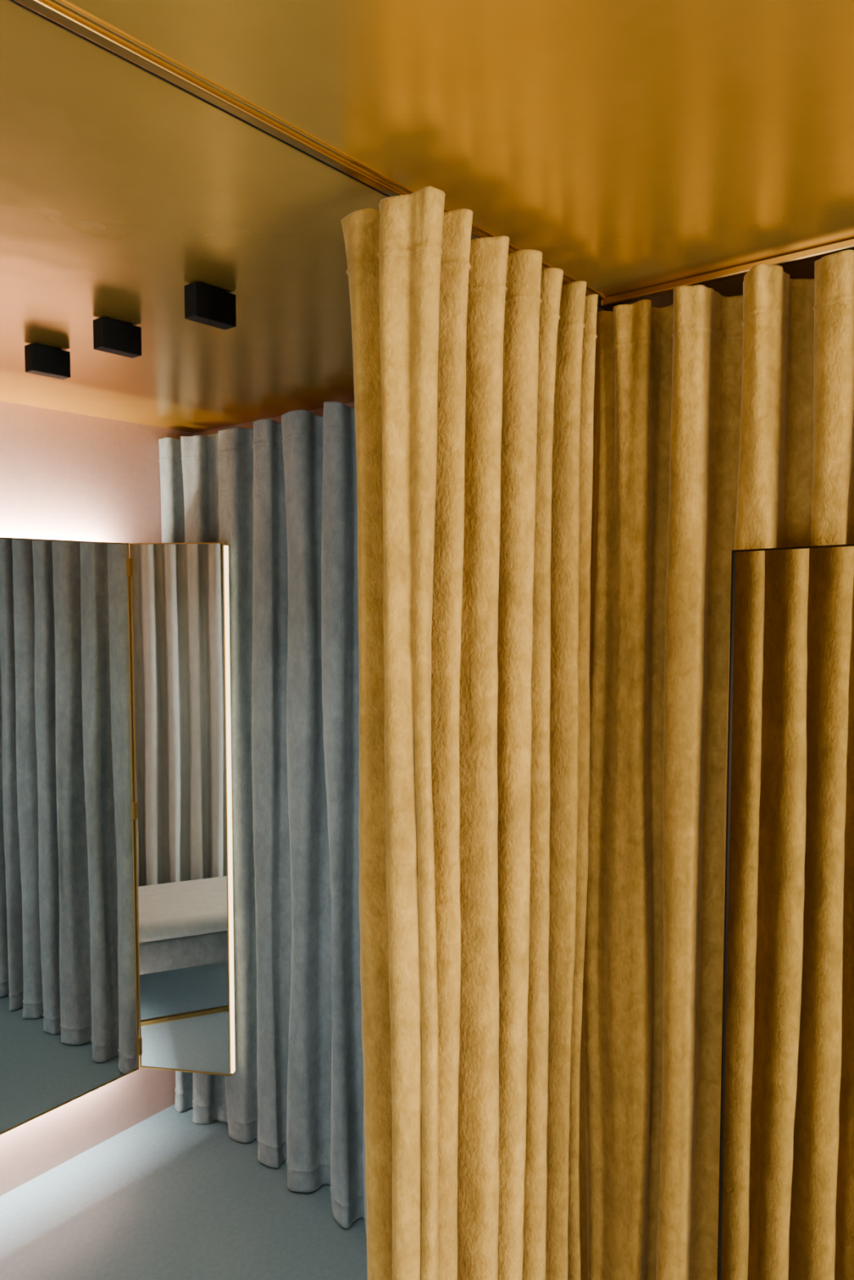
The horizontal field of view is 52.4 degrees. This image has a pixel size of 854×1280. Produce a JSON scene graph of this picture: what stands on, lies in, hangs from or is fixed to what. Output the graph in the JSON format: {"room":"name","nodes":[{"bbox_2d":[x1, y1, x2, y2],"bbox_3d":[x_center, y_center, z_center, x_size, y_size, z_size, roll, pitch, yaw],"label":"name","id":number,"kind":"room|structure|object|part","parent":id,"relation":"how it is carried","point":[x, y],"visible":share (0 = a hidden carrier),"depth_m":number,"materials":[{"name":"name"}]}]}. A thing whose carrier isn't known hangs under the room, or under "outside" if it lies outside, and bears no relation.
{"room":"clothing store","nodes":[
{"label":"clothing store","id":0,"kind":"room"},
{"bbox_2d":[0,400,194,1195],"bbox_3d":[-2.229,0.572,1.718,0.120,2.500,4.350,3,4,40],"label":"wall","id":1,"kind":"structure","parent":0,"point":[64,475],"depth_m":2.90,"materials":[{"name":"pink paint"}]},
{"bbox_2d":[0,537,235,1134],"bbox_3d":[-1.145,0.593,2.763,0.995,1.815,0.282,-2,4,-33],"label":"mirror","id":2,"kind":"object","parent":1,"relation":"attached to","point":[68,993],"visible":1,"depth_m":2.88,"materials":[{"name":"clear mirror"}]},
{"bbox_3d":[-1.248,-0.306,2.623,0.025,0.004,0.744,3,4,40],"label":"frame","id":3,"kind":"part","parent":2,"relation":"part of","materials":[{"name":"gold metal"}]},
{"bbox_3d":[-1.242,0.598,2.670,0.004,1.810,0.747,3,4,40],"label":"glass","id":4,"kind":"part","parent":2,"relation":"part of","materials":[{"name":"white mirror"}]},
{"bbox_3d":[-1.248,1.502,2.727,0.025,0.004,0.744,3,4,40],"label":"frame","id":5,"kind":"part","parent":2,"relation":"part of","materials":[{"name":"gold metal"}]},
{"bbox_3d":[-1.009,0.581,2.962,0.025,1.815,0.004,3,4,40],"label":"frame","id":6,"kind":"part","parent":2,"relation":"part of","materials":[{"name":"gold metal"}]},
{"bbox_3d":[-0.992,0.579,2.970,0.004,1.811,0.025,1,3,9],"label":"frame","id":7,"kind":"part","parent":2,"relation":"part of","materials":[{"name":"gold metal"}]},
{"bbox_3d":[-0.831,-0.322,2.892,0.323,0.004,0.025,1,3,9],"label":"frame","id":8,"kind":"part","parent":2,"relation":"part of","materials":[{"name":"gold metal"}]},
{"bbox_3d":[-0.832,0.581,2.937,0.326,1.806,0.004,1,3,9],"label":"glass","id":9,"kind":"part","parent":2,"relation":"part of","materials":[{"name":"white mirror"}]},
{"bbox_3d":[-0.831,1.482,2.996,0.323,0.004,0.025,1,3,9],"label":"frame","id":10,"kind":"part","parent":2,"relation":"part of","materials":[{"name":"gold metal"}]},
{"bbox_3d":[-0.669,0.582,2.918,0.004,1.811,0.025,1,3,9],"label":"frame","id":11,"kind":"part","parent":2,"relation":"part of","materials":[{"name":"metal"}]},
{"bbox_2d":[0,1104,367,1279],"bbox_3d":[-0.176,1.968,0.096,5.450,0.100,4.350,3,4,40],"label":"floor","id":12,"kind":"structure","parent":0,"point":[169,1196],"depth_m":2.65,"materials":[{"name":"grey carpet"}]},
{"bbox_2d":[716,543,853,1279],"bbox_3d":[0.633,0.856,1.247,0.116,1.988,0.620,-2,4,-28],"label":"mirror","id":13,"kind":"object","parent":12,"relation":"on","point":[786,1192],"visible":1,"depth_m":1.40,"materials":[{"name":"brown mirror"}]},
{"bbox_3d":[0.529,0.824,1.540,0.019,1.958,0.003,-2,4,-28],"label":"frame","id":14,"kind":"part","parent":13,"relation":"part of","materials":[{"name":"gold metal"}]},
{"bbox_3d":[0.676,-0.136,1.213,0.019,0.003,0.614,-2,4,-28],"label":"frame","id":15,"kind":"part","parent":13,"relation":"part of","materials":[{"name":"brown metal"}]},
{"bbox_2d":[194,402,354,435],"bbox_3d":[1.186,0.576,1.650,5.230,2.500,0.100,3,4,40],"label":"rail","id":16,"kind":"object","parent":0,"point":[319,412],"depth_m":3.01,"materials":[{"name":"gold metal"}]},
{"bbox_2d":[0,0,853,432],"bbox_3d":[-0.176,-0.628,-0.053,5.450,0.100,4.350,3,4,40],"label":"ceiling","id":17,"kind":"structure","parent":0,"point":[629,144],"depth_m":1.16,"materials":[{"name":"gold metal"}]},
{"bbox_2d":[24,343,70,379],"bbox_3d":[-0.906,-0.667,2.074,0.036,0.066,0.095,3,4,40],"label":"ceiling spotlight","id":18,"kind":"object","parent":17,"relation":"attached to","point":[41,359],"depth_m":2.06,"materials":[{"name":"black metal"}]},
{"bbox_2d":[93,316,142,358],"bbox_3d":[-0.670,-0.656,1.879,0.036,0.066,0.095,3,4,40],"label":"ceiling spotlight","id":19,"kind":"object","parent":17,"relation":"attached to","point":[112,335],"depth_m":1.86,"materials":[{"name":"black metal"}]},
{"bbox_2d":[184,281,235,329],"bbox_3d":[-0.416,-0.644,1.670,0.036,0.066,0.095,3,4,40],"label":"ceiling spotlight","id":20,"kind":"object","parent":17,"relation":"attached to","point":[206,304],"depth_m":1.65,"materials":[{"name":"black metal"}]},
{"bbox_2d":[158,401,366,1233],"bbox_3d":[-0.259,0.537,2.628,1.761,2.459,0.158,3,4,40],"label":"curtain","id":21,"kind":"object","parent":17,"relation":"hanging from","point":[282,497],"visible":0.39,"depth_m":2.76,"materials":[{"name":"fabric"}]},
{"bbox_2d":[8,0,613,311],"bbox_3d":[-0.753,-0.603,0.414,0.016,0.006,4.130,3,4,40],"label":"rail","id":22,"kind":"object","parent":17,"relation":"attached to","point":[40,6],"visible":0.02,"depth_m":1.00,"materials":[{"name":"brown metal"}]},
{"bbox_2d":[341,186,598,1279],"bbox_3d":[0.095,0.599,1.521,0.211,2.465,0.650,2,4,35],"label":"curtain","id":23,"kind":"object","parent":17,"relation":"hanging from","point":[473,361],"visible":1,"depth_m":1.35,"materials":[{"name":"fabric"}]},
{"bbox_2d":[601,237,853,306],"bbox_3d":[1.605,-0.613,0.694,3.255,0.016,0.017,3,4,40],"label":"rail","id":24,"kind":"object","parent":17,"relation":"attached to","point":[820,251],"visible":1,"depth_m":1.56,"materials":[{"name":"gold metal"}]},
{"bbox_2d":[578,249,853,1279],"bbox_3d":[1.480,0.638,0.825,3.183,2.465,0.155,3,4,40],"label":"curtain","id":25,"kind":"object","parent":24,"relation":"hanging from","point":[722,424],"visible":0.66,"depth_m":1.65,"materials":[{"name":"fabric"}]}
]}

